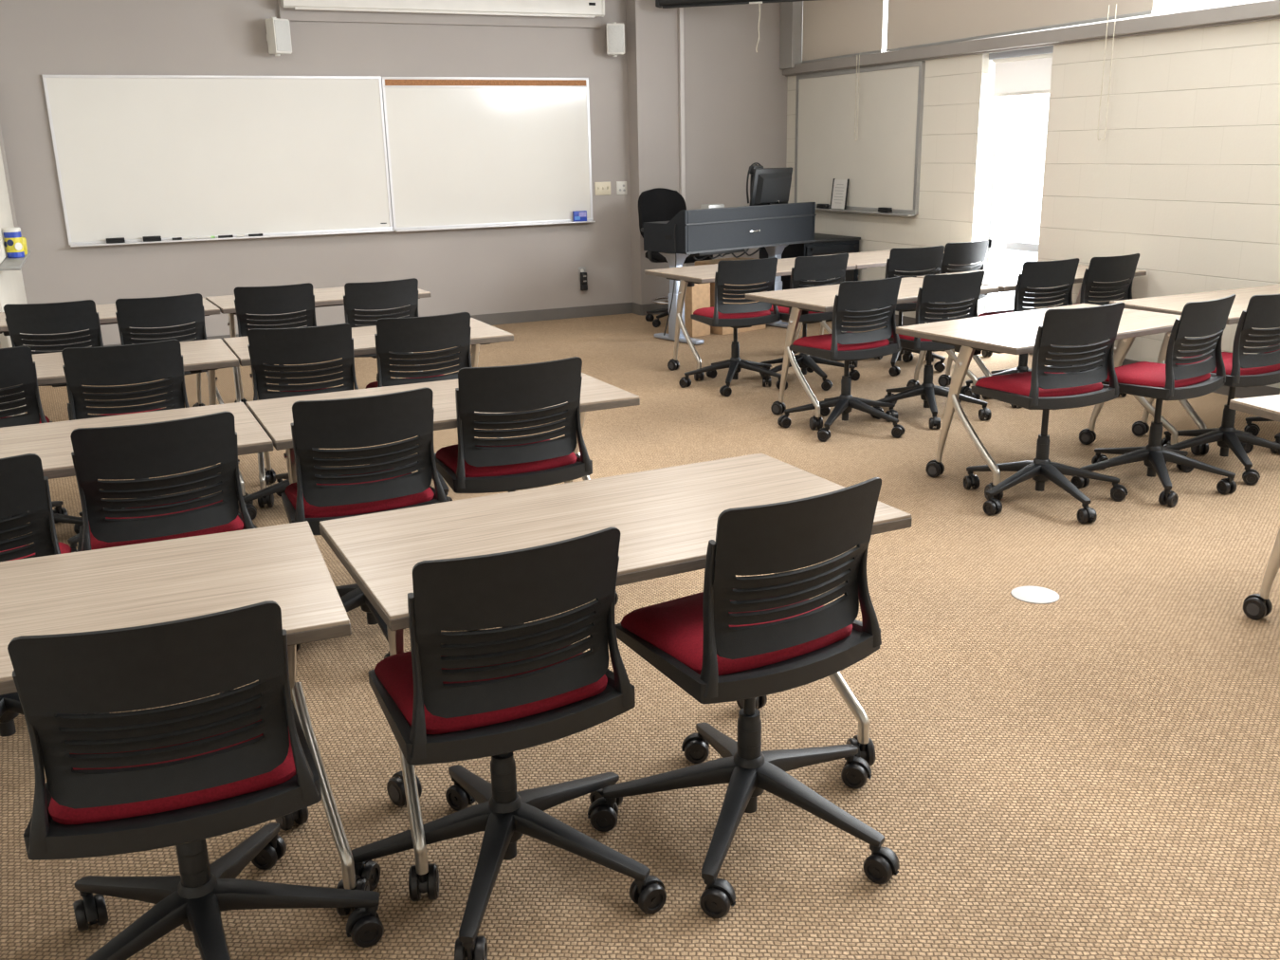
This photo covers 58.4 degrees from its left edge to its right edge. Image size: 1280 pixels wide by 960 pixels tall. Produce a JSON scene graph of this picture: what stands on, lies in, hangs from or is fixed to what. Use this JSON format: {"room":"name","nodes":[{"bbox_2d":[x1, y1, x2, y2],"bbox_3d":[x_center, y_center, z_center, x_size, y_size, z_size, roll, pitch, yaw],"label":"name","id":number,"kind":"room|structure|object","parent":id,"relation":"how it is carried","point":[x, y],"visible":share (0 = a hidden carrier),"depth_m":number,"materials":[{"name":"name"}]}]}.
{"room":"classroom","nodes":[
{"label":"classroom","id":0,"kind":"room"},
{"bbox_2d":[0,268,32,416],"bbox_3d":[-2.311,-0.708,2.610,0.780,3.000,12.850,-8,18,-23],"label":"wall","id":1,"kind":"structure","parent":0,"point":[12,291],"depth_m":7.32,"materials":[{"name":"beige paint"}]},
{"bbox_2d":[0,125,30,271],"bbox_3d":[-4.135,-2.061,7.431,0.120,1.217,2.130,-8,18,-23],"label":"wall panel","id":2,"kind":"object","parent":1,"relation":"attached to","point":[8,217],"visible":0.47,"depth_m":7.82,"materials":[{"name":"beige paint"}]},
{"bbox_2d":[2,227,24,257],"bbox_3d":[-3.988,-1.510,7.292,0.107,0.185,0.109,-8,18,-23],"label":"tub","id":3,"kind":"object","parent":2,"relation":"on","point":[12,236],"visible":1,"depth_m":7.26,"materials":[{"name":"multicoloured plastic"}]},
{"bbox_2d":[21,236,27,255],"bbox_3d":[-4.033,-1.516,7.434,0.062,0.121,0.100,10,20,34],"label":"packet","id":4,"kind":"object","parent":2,"relation":"on","point":[23,238],"visible":0.32,"depth_m":7.44,"materials":[{"name":"yellow plastic"}]},
{"bbox_2d":[0,0,787,346],"bbox_3d":[-1.941,-2.740,9.572,7.550,3.000,0.400,-8,18,-23],"label":"wall","id":5,"kind":"structure","parent":0,"point":[736,94],"depth_m":9.69,"materials":[{"name":"grey paint"}]},
{"bbox_2d":[42,74,393,247],"bbox_3d":[-3.203,-2.516,8.969,2.470,1.230,0.102,-8,18,-23],"label":"whiteboard","id":6,"kind":"object","parent":5,"relation":"attached to","point":[169,156],"visible":1,"depth_m":8.95,"materials":[{"name":"plastic"}]},
{"bbox_2d":[106,237,125,243],"bbox_3d":[-4.012,-1.831,8.760,0.130,0.037,0.050,-8,18,-23],"label":"eraser","id":7,"kind":"object","parent":6,"relation":"on","point":[119,239],"visible":1,"depth_m":8.74,"materials":[{"name":"fabric"}]},
{"bbox_2d":[142,235,161,241],"bbox_3d":[-3.776,-1.866,8.863,0.130,0.037,0.050,-8,18,-23],"label":"eraser","id":8,"kind":"object","parent":6,"relation":"on","point":[145,238],"visible":1,"depth_m":8.84,"materials":[{"name":"fabric"}]},
{"bbox_2d":[182,236,198,239],"bbox_3d":[-3.522,-1.895,8.977,0.110,0.019,0.019,-8,18,-23],"label":"marker","id":9,"kind":"object","parent":6,"relation":"on","point":[193,237],"visible":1,"depth_m":8.97,"materials":[{"name":"white plastic"}]},
{"bbox_2d":[198,235,215,238],"bbox_3d":[-3.413,-1.911,9.025,0.120,0.019,0.019,-8,18,-23],"label":"marker","id":10,"kind":"object","parent":6,"relation":"on","point":[213,236],"visible":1,"depth_m":9.02,"materials":[{"name":"white plastic"}]},
{"bbox_2d":[218,235,233,237],"bbox_3d":[-3.286,-1.930,9.081,0.110,0.019,0.019,-8,18,-23],"label":"marker","id":11,"kind":"object","parent":6,"relation":"on","point":[219,236],"visible":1,"depth_m":9.07,"materials":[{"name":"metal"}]},
{"bbox_2d":[70,229,393,247],"bbox_3d":[-3.186,-1.929,9.132,2.450,0.012,0.085,-8,18,-23],"label":"marker tray","id":12,"kind":"object","parent":6,"relation":"on","point":[285,232],"depth_m":9.10,"materials":[{"name":"white metal"}]},
{"bbox_2d":[248,233,262,236],"bbox_3d":[-3.077,-1.962,9.173,0.110,0.019,0.019,-8,18,-23],"label":"marker","id":13,"kind":"object","parent":6,"relation":"on","point":[254,234],"visible":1,"depth_m":9.17,"materials":[{"name":"plastic"}]},
{"bbox_2d":[265,17,292,55],"bbox_3d":[-2.825,-3.422,8.850,0.204,0.280,0.155,9,19,32],"label":"wall speaker","id":14,"kind":"object","parent":5,"relation":"attached to","point":[278,30],"visible":1,"depth_m":8.79,"materials":[{"name":"white plastic"}]},
{"bbox_2d":[274,19,291,51],"bbox_3d":[-2.743,-3.409,8.797,0.008,0.220,0.135,9,19,32],"label":"grille","id":15,"kind":"object","parent":14,"relation":"attached to","point":[282,28],"depth_m":8.79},
{"bbox_2d":[56,302,668,350],"bbox_3d":[-1.603,-1.361,10.000,6.570,0.100,0.212,-8,18,-23],"label":"baseboard","id":16,"kind":"structure","parent":5,"relation":"attached to","point":[493,319],"depth_m":10.49,"materials":[{"name":"grey plastic"}]},
{"bbox_2d":[277,0,604,28],"bbox_3d":[-1.548,-3.927,9.328,2.700,0.400,0.175,-8,18,-23],"label":"projection screen","id":17,"kind":"object","parent":5,"relation":"attached to","point":[544,13],"visible":0.9,"depth_m":9.35,"materials":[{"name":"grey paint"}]},
{"bbox_2d":[381,76,595,232],"bbox_3d":[-1.252,-2.803,9.827,1.820,1.234,0.102,-8,18,-23],"label":"whiteboard","id":18,"kind":"object","parent":5,"relation":"attached to","point":[463,152],"visible":0.96,"depth_m":9.82,"materials":[{"name":"plastic"}]},
{"bbox_2d":[394,219,595,232],"bbox_3d":[-1.236,-2.214,9.990,1.800,0.012,0.085,-8,18,-23],"label":"marker tray","id":19,"kind":"object","parent":18,"relation":"on","point":[499,223],"depth_m":9.93,"materials":[{"name":"white metal"}]},
{"bbox_2d":[572,210,586,221],"bbox_3d":[-0.538,-2.367,10.282,0.125,0.090,0.032,-8,18,-23],"label":"box","id":20,"kind":"object","parent":18,"relation":"on","point":[578,215],"visible":1,"depth_m":10.27,"materials":[{"name":"blue cardboard"}]},
{"bbox_2d":[578,266,585,279],"bbox_3d":[-0.530,-1.889,10.484,0.072,0.116,0.010,-8,18,-23],"label":"wall outlet","id":21,"kind":"object","parent":5,"relation":"attached to","point":[582,268],"visible":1,"depth_m":10.47,"materials":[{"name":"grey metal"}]},
{"bbox_2d":[580,272,587,290],"bbox_3d":[-0.513,-1.816,10.476,0.060,0.162,0.052,-8,18,-23],"label":"plug adapter","id":22,"kind":"object","parent":5,"relation":"attached to","point":[583,275],"visible":1,"depth_m":10.46,"materials":[{"name":"black plastic"}]},
{"bbox_2d":[594,181,610,195],"bbox_3d":[-0.333,-2.636,10.364,0.155,0.115,0.020,-8,18,-23],"label":"light switch","id":23,"kind":"object","parent":5,"relation":"attached to","point":[601,188],"visible":1,"depth_m":10.36,"materials":[{"name":"beige plastic"}]},
{"bbox_2d":[605,21,624,56],"bbox_3d":[-0.226,-3.833,9.981,0.155,0.280,0.204,-4,16,-10],"label":"wall speaker","id":24,"kind":"object","parent":5,"relation":"attached to","point":[615,32],"visible":1,"depth_m":9.89,"materials":[{"name":"white plastic"}]},
{"bbox_2d":[607,24,623,52],"bbox_3d":[-0.207,-3.807,9.888,0.135,0.220,0.008,-4,16,-10],"label":"grille","id":25,"kind":"object","parent":24,"relation":"attached to","point":[615,32],"depth_m":9.88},
{"bbox_2d":[616,181,627,194],"bbox_3d":[-0.165,-2.660,10.442,0.105,0.118,0.013,-8,18,-23],"label":"wall socket plate","id":26,"kind":"object","parent":5,"relation":"attached to","point":[621,186],"visible":1,"depth_m":10.44,"materials":[{"name":"white plastic"}]},
{"bbox_2d":[677,7,686,266],"bbox_3d":[0.382,-3.020,10.362,0.040,3.000,0.036,-8,18,-23],"label":"pole","id":27,"kind":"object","parent":5,"relation":"attached to","point":[680,9],"depth_m":10.24,"materials":[{"name":"metal"}]},
{"bbox_2d":[0,312,1279,959],"bbox_3d":[0.792,0.321,4.391,7.950,0.100,13.650,-8,18,-23],"label":"floor","id":28,"kind":"structure","parent":0,"point":[1092,772],"depth_m":3.00,"materials":[{"name":"carpet"}]},
{"bbox_2d":[0,453,82,736],"bbox_3d":[-1.702,0.314,2.931,0.644,0.826,0.661,-8,17,-22],"label":"swivel chair","id":29,"kind":"object","parent":28,"relation":"on","point":[24,486],"visible":0.3,"depth_m":2.78,"materials":[{"name":"black plastic"}]},
{"bbox_2d":[0,345,83,540],"bbox_3d":[-2.542,-0.123,4.497,0.702,0.828,0.655,-8,18,-23],"label":"swivel chair","id":30,"kind":"object","parent":28,"relation":"on","point":[17,366],"visible":0.45,"depth_m":4.37,"materials":[{"name":"black plastic"}]},
{"bbox_2d":[3,299,103,420],"bbox_3d":[-2.963,-0.530,5.929,0.702,0.828,0.660,-6,17,-17],"label":"swivel chair","id":31,"kind":"object","parent":28,"relation":"on","point":[65,317],"visible":0.29,"depth_m":5.66,"materials":[{"name":"black plastic"}]},
{"bbox_2d":[0,297,223,415],"bbox_3d":[-3.010,-0.610,6.471,1.204,0.685,0.639,-10,18,-27],"label":"folding table","id":32,"kind":"object","parent":28,"relation":"on","point":[106,312],"visible":0.15,"depth_m":6.40,"materials":[{"name":"metal"}]},
{"bbox_2d":[61,339,189,551],"bbox_3d":[-1.983,-0.155,4.562,0.689,0.830,0.665,-8,18,-23],"label":"swivel chair","id":33,"kind":"object","parent":28,"relation":"on","point":[100,368],"visible":0.42,"depth_m":4.35,"materials":[{"name":"black plastic"}]},
{"bbox_2d":[0,338,253,504],"bbox_3d":[-2.345,-0.169,4.903,1.204,0.685,0.639,-9,18,-24],"label":"folding table","id":34,"kind":"object","parent":28,"relation":"on","point":[210,356],"visible":0.27,"depth_m":4.86,"materials":[{"name":"laminate"}]},
{"bbox_2d":[0,402,274,511],"bbox_3d":[-1.764,0.220,3.523,1.204,0.685,0.639,-9,18,-24],"label":"folding table","id":35,"kind":"object","parent":28,"relation":"on","point":[51,441],"visible":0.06,"depth_m":3.54,"materials":[{"name":"laminate"}]},
{"bbox_2d":[115,292,207,407],"bbox_3d":[-2.493,-0.567,6.018,0.692,0.828,0.652,-9,18,-26],"label":"swivel chair","id":36,"kind":"object","parent":28,"relation":"on","point":[162,312],"visible":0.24,"depth_m":5.80,"materials":[{"name":"black plastic"}]},
{"bbox_2d":[0,520,369,915],"bbox_3d":[-1.197,0.578,2.249,1.204,0.685,0.639,-8,17,-21],"label":"folding table","id":37,"kind":"object","parent":28,"relation":"on","point":[152,582],"visible":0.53,"depth_m":2.30,"materials":[{"name":"metal"}]},
{"bbox_2d":[70,411,300,713],"bbox_3d":[-1.352,0.191,3.333,0.642,0.825,0.699,-10,18,-26],"label":"swivel chair","id":38,"kind":"object","parent":28,"relation":"on","point":[115,453],"visible":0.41,"depth_m":3.12,"materials":[{"name":"black plastic"}]},
{"bbox_2d":[7,600,383,959],"bbox_3d":[-0.855,0.563,2.088,0.622,0.789,0.650,-16,22,-42],"label":"swivel chair","id":39,"kind":"object","parent":28,"relation":"on","point":[184,775],"visible":1,"depth_m":1.94,"materials":[{"name":"black plastic"}]},
{"bbox_2d":[233,282,316,384],"bbox_3d":[-2.045,-0.692,6.420,0.632,0.826,0.637,-7,17,-18],"label":"swivel chair","id":40,"kind":"object","parent":28,"relation":"on","point":[264,301],"visible":0.35,"depth_m":6.18,"materials":[{"name":"black plastic"}]},
{"bbox_2d":[237,323,358,519],"bbox_3d":[-1.415,-0.270,4.920,0.667,0.826,0.644,-6,17,-15],"label":"swivel chair","id":41,"kind":"object","parent":28,"relation":"on","point":[310,344],"visible":0.48,"depth_m":4.72,"materials":[{"name":"black plastic"}]},
{"bbox_2d":[205,286,431,405],"bbox_3d":[-1.938,-0.791,7.016,1.204,0.685,0.639,-10,18,-27],"label":"folding table","id":42,"kind":"object","parent":28,"relation":"on","point":[330,296],"visible":0.2,"depth_m":6.75,"materials":[{"name":"metal"}]},
{"bbox_2d":[223,317,513,507],"bbox_3d":[-1.254,-0.337,5.399,1.204,0.685,0.639,-9,18,-24],"label":"folding table","id":43,"kind":"object","parent":28,"relation":"on","point":[481,333],"visible":0.36,"depth_m":5.24,"materials":[{"name":"metal"}]},
{"bbox_2d":[281,386,473,658],"bbox_3d":[-0.868,0.110,3.577,0.700,0.828,0.650,-9,18,-24],"label":"swivel chair","id":44,"kind":"object","parent":28,"relation":"on","point":[379,419],"visible":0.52,"depth_m":3.39,"materials":[{"name":"black plastic"}]},
{"bbox_2d":[343,277,418,381],"bbox_3d":[-1.505,-0.733,6.516,0.680,0.828,0.657,-10,18,-27],"label":"swivel chair","id":45,"kind":"object","parent":28,"relation":"on","point":[371,297],"visible":0.34,"depth_m":6.28,"materials":[{"name":"black plastic"}]},
{"bbox_2d":[365,311,471,500],"bbox_3d":[-0.990,-0.341,5.129,0.671,0.828,0.670,-8,18,-23],"label":"swivel chair","id":46,"kind":"object","parent":28,"relation":"on","point":[438,332],"visible":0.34,"depth_m":4.94,"materials":[{"name":"black plastic"}]},
{"bbox_2d":[246,372,639,483],"bbox_3d":[-0.674,0.050,4.025,1.204,0.685,0.639,-9,18,-24],"label":"folding table","id":47,"kind":"object","parent":28,"relation":"on","point":[274,415],"visible":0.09,"depth_m":3.88,"materials":[{"name":"metal"}]},
{"bbox_2d":[351,526,666,959],"bbox_3d":[-0.305,0.454,2.388,0.669,0.807,0.631,-9,18,-26],"label":"swivel chair","id":48,"kind":"object","parent":28,"relation":"on","point":[455,696],"visible":0.91,"depth_m":2.20,"materials":[{"name":"black plastic"}]},
{"bbox_2d":[434,356,618,627],"bbox_3d":[-0.471,0.002,3.857,0.655,0.858,0.648,-8,18,-23],"label":"swivel chair","id":49,"kind":"object","parent":28,"relation":"on","point":[473,465],"visible":0.65,"depth_m":3.66,"materials":[{"name":"black plastic"}]},
{"bbox_2d":[319,452,912,900],"bbox_3d":[-0.054,0.416,2.722,1.204,0.685,0.639,-9,18,-25],"label":"folding table","id":50,"kind":"object","parent":28,"relation":"on","point":[666,519],"visible":0.59,"depth_m":2.61,"materials":[{"name":"brown wood"}]},
{"bbox_2d":[638,187,713,327],"bbox_3d":[0.330,-1.942,9.971,0.640,1.150,0.684,-11,19,-31],"label":"swivel chair","id":51,"kind":"object","parent":28,"relation":"on","point":[658,204],"visible":0.34,"depth_m":10.03,"materials":[{"name":"black fabric"}]},
{"bbox_2d":[684,282,710,337],"bbox_3d":[0.424,-1.434,9.425,0.200,0.476,0.240,-14,20,-37],"label":"cardboard box","id":52,"kind":"object","parent":28,"relation":"on","point":[698,296],"visible":0.32,"depth_m":9.33,"materials":[{"name":"brown cardboard"}]},
{"bbox_2d":[643,201,815,344],"bbox_3d":[0.732,-1.710,9.339,1.438,1.028,0.562,-14,20,-37],"label":"desk","id":53,"kind":"object","parent":28,"relation":"on","point":[774,227],"visible":0.88,"depth_m":9.00,"materials":[{"name":"grey metal"}]},
{"bbox_2d":[700,203,724,208],"bbox_3d":[0.590,-2.183,9.305,0.170,0.110,0.103,-14,20,-37],"label":"desk phone","id":54,"kind":"object","parent":53,"relation":"on","point":[704,206],"visible":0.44,"depth_m":9.25,"materials":[{"name":"white plastic"}]},
{"bbox_2d":[690,249,744,255],"bbox_3d":[0.615,-1.856,9.310,0.500,0.030,0.160,-14,20,-37],"label":"cable tray","id":55,"kind":"object","parent":53,"relation":"on","point":[726,252],"depth_m":9.26,"materials":[{"name":"metal"}]},
{"bbox_2d":[646,201,813,223],"bbox_3d":[0.737,-2.054,9.238,1.376,0.312,0.494,-14,20,-37],"label":"countertop","id":56,"kind":"structure","parent":53,"relation":"on","point":[664,222],"depth_m":8.98,"materials":[{"name":"black laminate"}]},
{"bbox_2d":[746,162,763,203],"bbox_3d":[0.950,-2.433,9.576,0.191,0.426,0.105,-14,20,-37],"label":"camera","id":57,"kind":"object","parent":53,"relation":"on","point":[755,165],"visible":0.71,"depth_m":9.50,"materials":[{"name":"black plastic"}]},
{"bbox_2d":[749,166,792,205],"bbox_3d":[1.089,-2.387,9.492,0.450,0.378,0.144,-15,21,-39],"label":"computer monitor","id":58,"kind":"object","parent":53,"relation":"on","point":[770,186],"visible":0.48,"depth_m":9.41,"materials":[{"name":"black plastic"}]},
{"bbox_2d":[694,256,766,334],"bbox_3d":[0.759,-1.552,9.620,0.500,0.580,0.340,-14,20,-37],"label":"cardboard box","id":59,"kind":"object","parent":28,"relation":"on","point":[713,329],"visible":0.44,"depth_m":9.48,"materials":[{"name":"brown cardboard"}]},
{"bbox_2d":[678,256,787,396],"bbox_3d":[0.591,-1.014,7.343,0.680,0.825,0.640,-8,17,-21],"label":"swivel chair","id":60,"kind":"object","parent":28,"relation":"on","point":[749,272],"visible":0.91,"depth_m":7.14,"materials":[{"name":"black plastic"}]},
{"bbox_2d":[587,476,899,917],"bbox_3d":[0.260,0.383,2.524,0.678,0.841,0.698,-11,19,-30],"label":"swivel chair","id":61,"kind":"object","parent":28,"relation":"on","point":[745,638],"visible":1,"depth_m":2.36,"materials":[{"name":"black plastic"}]},
{"bbox_2d":[644,257,856,380],"bbox_3d":[0.773,-1.142,8.020,1.284,0.685,0.708,-11,19,-29],"label":"folding table","id":62,"kind":"object","parent":28,"relation":"on","point":[687,276],"visible":0.47,"depth_m":7.75,"materials":[{"name":"beige laminate"}]},
{"bbox_2d":[759,253,859,390],"bbox_3d":[1.073,-1.045,7.400,0.669,0.828,0.670,-9,18,-26],"label":"swivel chair","id":63,"kind":"object","parent":28,"relation":"on","point":[813,268],"visible":0.59,"depth_m":7.23,"materials":[{"name":"black plastic"}]},
{"bbox_2d":[759,232,860,324],"bbox_3d":[1.498,-1.800,10.183,0.600,0.711,0.745,-9,18,-25],"label":"base cabinet","id":64,"kind":"object","parent":28,"relation":"on","point":[825,244],"visible":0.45,"depth_m":9.86,"materials":[{"name":"grey laminate"}]},
{"bbox_2d":[777,275,905,441],"bbox_3d":[1.132,-0.683,6.160,0.656,0.821,0.693,-10,18,-28],"label":"swivel chair","id":65,"kind":"object","parent":28,"relation":"on","point":[850,345],"visible":0.98,"depth_m":6.00,"materials":[{"name":"black plastic"}]},
{"bbox_2d":[745,276,998,429],"bbox_3d":[1.337,-0.756,6.650,1.284,0.685,0.708,-11,19,-29],"label":"folding table","id":66,"kind":"object","parent":28,"relation":"on","point":[799,301],"visible":0.7,"depth_m":6.41,"materials":[{"name":"metal"}]},
{"bbox_2d":[793,246,987,334],"bbox_3d":[1.883,-1.349,8.650,1.284,0.685,0.708,-11,19,-29],"label":"folding table","id":67,"kind":"object","parent":28,"relation":"on","point":[876,258],"visible":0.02,"depth_m":8.36,"materials":[{"name":"laminate"}]},
{"bbox_2d":[849,245,945,376],"bbox_3d":[1.785,-1.192,7.851,0.678,0.828,0.659,-7,17,-18],"label":"swivel chair","id":68,"kind":"object","parent":28,"relation":"on","point":[910,261],"visible":0.43,"depth_m":7.59,"materials":[{"name":"black plastic"}]},
{"bbox_2d":[870,270,991,428],"bbox_3d":[1.625,-0.770,6.432,0.669,0.816,0.673,-9,18,-24],"label":"swivel chair","id":69,"kind":"object","parent":28,"relation":"on","point":[941,289],"visible":0.71,"depth_m":6.22,"materials":[{"name":"black plastic"}]},
{"bbox_2d":[902,239,992,362],"bbox_3d":[2.160,-1.280,8.128,0.659,0.826,0.648,-10,18,-28],"label":"swivel chair","id":70,"kind":"object","parent":28,"relation":"on","point":[965,253],"visible":0.34,"depth_m":7.90,"materials":[{"name":"black plastic"}]},
{"bbox_2d":[959,257,1078,407],"bbox_3d":[2.301,-0.912,6.849,0.672,0.828,0.648,-8,18,-22],"label":"swivel chair","id":71,"kind":"object","parent":28,"relation":"on","point":[1051,274],"visible":0.43,"depth_m":6.62,"materials":[{"name":"black plastic"}]},
{"bbox_2d":[916,264,1146,399],"bbox_3d":[2.471,-0.970,7.301,1.284,0.685,0.708,-11,19,-29],"label":"folding table","id":72,"kind":"object","parent":28,"relation":"on","point":[1005,279],"visible":0.16,"depth_m":7.16,"materials":[{"name":"metal"}]},
{"bbox_2d":[1011,585,1059,603],"bbox_3d":[1.352,0.391,3.919,0.156,0.006,0.156,-8,18,-23],"label":"floor outlet cover","id":73,"kind":"object","parent":28,"relation":"on","point":[1038,594],"visible":1,"depth_m":3.91,"materials":[{"name":"white plastic"}]},
{"bbox_2d":[896,303,1181,499],"bbox_3d":[1.909,-0.392,5.354,1.284,0.685,0.708,-10,19,-29],"label":"folding table","id":74,"kind":"object","parent":28,"relation":"on","point":[1014,333],"visible":0.77,"depth_m":5.14,"materials":[{"name":"metal"}]},
{"bbox_2d":[963,301,1127,523],"bbox_3d":[1.723,-0.319,4.801,0.671,0.856,0.664,-8,18,-23],"label":"swivel chair","id":75,"kind":"object","parent":28,"relation":"on","point":[1045,388],"visible":1,"depth_m":4.67,"materials":[{"name":"black plastic"}]},
{"bbox_2d":[1046,253,1139,397],"bbox_3d":[2.731,-0.964,6.995,0.678,0.828,0.639,-9,18,-26],"label":"swivel chair","id":76,"kind":"object","parent":28,"relation":"on","point":[1106,269],"visible":0.3,"depth_m":6.79,"materials":[{"name":"black plastic"}]},
{"bbox_2d":[1070,293,1236,507],"bbox_3d":[2.292,-0.394,5.034,0.663,0.847,0.646,-13,20,-35],"label":"swivel chair","id":77,"kind":"object","parent":28,"relation":"on","point":[1169,380],"visible":0.92,"depth_m":4.87,"materials":[{"name":"black plastic"}]},
{"bbox_2d":[1108,284,1279,455],"bbox_3d":[3.156,-0.594,5.955,1.284,0.685,0.708,-9,18,-24],"label":"folding table","id":78,"kind":"object","parent":28,"relation":"on","point":[1171,303],"visible":0.46,"depth_m":5.85,"materials":[{"name":"metal"}]},
{"bbox_2d":[1161,293,1279,485],"bbox_3d":[2.728,-0.475,5.314,0.662,0.828,0.645,-10,18,-27],"label":"swivel chair","id":79,"kind":"object","parent":28,"relation":"on","point":[1263,311],"visible":0.75,"depth_m":5.11,"materials":[{"name":"black plastic"}]},
{"bbox_2d":[1228,394,1279,619],"bbox_3d":[2.618,0.098,3.615,1.319,0.685,0.708,-6,17,-16],"label":"folding table","id":80,"kind":"object","parent":28,"relation":"on","point":[1255,606],"visible":1,"depth_m":3.63,"materials":[{"name":"brown wood"}]},
{"bbox_2d":[1243,344,1279,454],"bbox_3d":[3.351,-0.569,5.591,0.632,0.828,0.664,-10,19,-29],"label":"swivel chair","id":81,"kind":"object","parent":28,"relation":"on","point":[1253,428],"visible":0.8,"depth_m":5.88,"materials":[{"name":"black plastic"}]},
{"bbox_2d":[786,18,1279,387],"bbox_3d":[4.154,-1.643,5.344,0.240,3.000,12.650,-8,18,-23],"label":"wall","id":82,"kind":"structure","parent":0,"point":[1183,176],"depth_m":7.23,"materials":[{"name":"paint"}]},
{"bbox_2d":[779,0,803,69],"bbox_3d":[1.435,-4.190,10.441,0.240,0.835,0.210,-8,18,-23],"label":"trim","id":83,"kind":"structure","parent":82,"relation":"attached to","point":[791,12],"depth_m":10.39,"materials":[{"name":"grey paint"}]},
{"bbox_2d":[801,0,883,62],"bbox_3d":[1.724,-3.984,9.827,0.018,0.705,1.203,-8,18,-23],"label":"roller blind","id":84,"kind":"object","parent":82,"relation":"attached to","point":[831,28],"visible":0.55,"depth_m":9.85,"materials":[{"name":"beige fabric"}]},
{"bbox_2d":[854,54,859,140],"bbox_3d":[1.823,-3.208,9.627,0.006,0.688,0.043,-8,18,-23],"label":"blind cord","id":85,"kind":"object","parent":82,"relation":"hanging from","point":[859,54],"visible":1,"depth_m":9.63,"materials":[{"name":"white plastic"}]},
{"bbox_2d":[794,60,925,216],"bbox_3d":[1.807,-2.905,9.836,0.095,1.176,1.810,-8,18,-23],"label":"whiteboard","id":86,"kind":"object","parent":82,"relation":"attached to","point":[882,167],"visible":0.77,"depth_m":9.70,"materials":[{"name":"plastic"}]},
{"bbox_2d":[816,203,828,208],"bbox_3d":[1.646,-2.465,10.311,0.050,0.037,0.130,-8,18,-23],"label":"eraser","id":87,"kind":"object","parent":86,"relation":"on","point":[823,206],"visible":1,"depth_m":10.27,"materials":[{"name":"fabric"}]},
{"bbox_2d":[829,178,849,209],"bbox_3d":[1.752,-2.511,10.063,0.039,0.261,0.232,-8,18,-23],"label":"holder","id":88,"kind":"object","parent":86,"relation":"on","point":[840,187],"visible":1,"depth_m":10.06,"materials":[{"name":"paper"}]},
{"bbox_2d":[815,207,915,216],"bbox_3d":[1.812,-2.346,9.995,0.080,0.014,1.790,-8,18,-23],"label":"marker tray","id":89,"kind":"object","parent":86,"relation":"on","point":[874,210],"depth_m":9.66,"materials":[{"name":"grey metal"}]},
{"bbox_2d":[877,207,892,212],"bbox_3d":[2.033,-2.240,9.507,0.050,0.037,0.130,-8,18,-23],"label":"eraser","id":90,"kind":"object","parent":86,"relation":"on","point":[880,210],"visible":1,"depth_m":9.47,"materials":[{"name":"fabric"}]},
{"bbox_2d":[984,96,1038,312],"bbox_3d":[2.833,-2.094,8.373,0.060,1.990,0.695,-8,18,-23],"label":"window","id":91,"kind":"structure","parent":82,"relation":"in","point":[995,243],"depth_m":8.62,"materials":[{"name":"metal"}]},
{"bbox_2d":[988,45,1053,97],"bbox_3d":[2.729,-2.884,8.102,0.090,0.311,0.685,-8,18,-23],"label":"roller blind","id":92,"kind":"object","parent":82,"relation":"attached to","point":[1027,71],"visible":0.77,"depth_m":8.12,"materials":[{"name":"white fabric"}]},
{"bbox_2d":[882,0,1176,52],"bbox_3d":[2.461,-3.682,8.679,0.060,0.735,4.000,-8,18,-23],"label":"window","id":93,"kind":"structure","parent":82,"relation":"in","point":[1173,8],"depth_m":7.17,"materials":[{"name":"glass"}]},
{"bbox_2d":[885,0,1153,52],"bbox_3d":[2.565,-3.495,8.079,0.018,0.705,2.672,-8,18,-23],"label":"roller blind","id":94,"kind":"object","parent":93,"relation":"attached to","point":[911,24],"visible":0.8,"depth_m":8.28,"materials":[{"name":"beige fabric"}]},
{"bbox_2d":[782,0,1279,76],"bbox_3d":[4.113,-2.260,5.152,0.300,0.097,12.650,-8,18,-23],"label":"trim","id":95,"kind":"structure","parent":82,"relation":"attached to","point":[1270,9],"depth_m":7.56,"materials":[{"name":"grey paint"}]},
{"bbox_2d":[857,309,1279,398],"bbox_3d":[4.069,-0.234,5.698,0.012,0.100,12.650,-8,18,-23],"label":"baseboard","id":96,"kind":"structure","parent":82,"relation":"attached to","point":[1256,391],"depth_m":6.77,"materials":[{"name":"grey plastic"}]},
{"bbox_2d":[1097,3,1116,140],"bbox_3d":[2.958,-2.574,7.260,0.006,0.811,0.070,-8,18,-23],"label":"blind cord","id":97,"kind":"object","parent":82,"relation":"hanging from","point":[1116,4],"visible":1,"depth_m":7.26,"materials":[{"name":"white plastic"}]},
{"bbox_2d":[1175,0,1267,12],"bbox_3d":[5.078,-2.159,3.241,0.060,0.735,8.450,-8,18,-23],"label":"window","id":98,"kind":"structure","parent":82,"relation":"in","point":[1181,5],"depth_m":6.86,"materials":[{"name":"glass"}]},
{"bbox_3d":[0.728,-2.655,3.526,7.950,0.100,13.650,-8,18,-23],"label":"ceiling","id":99,"kind":"structure","parent":0,"visible":0},
{"bbox_2d":[655,0,816,52],"bbox_3d":[0.925,-3.981,9.591,1.614,0.766,0.120,3,17,15],"label":"screen","id":100,"kind":"object","parent":99,"relation":"hanging from","point":[666,4],"visible":1,"depth_m":9.64,"materials":[{"name":"plastic"}]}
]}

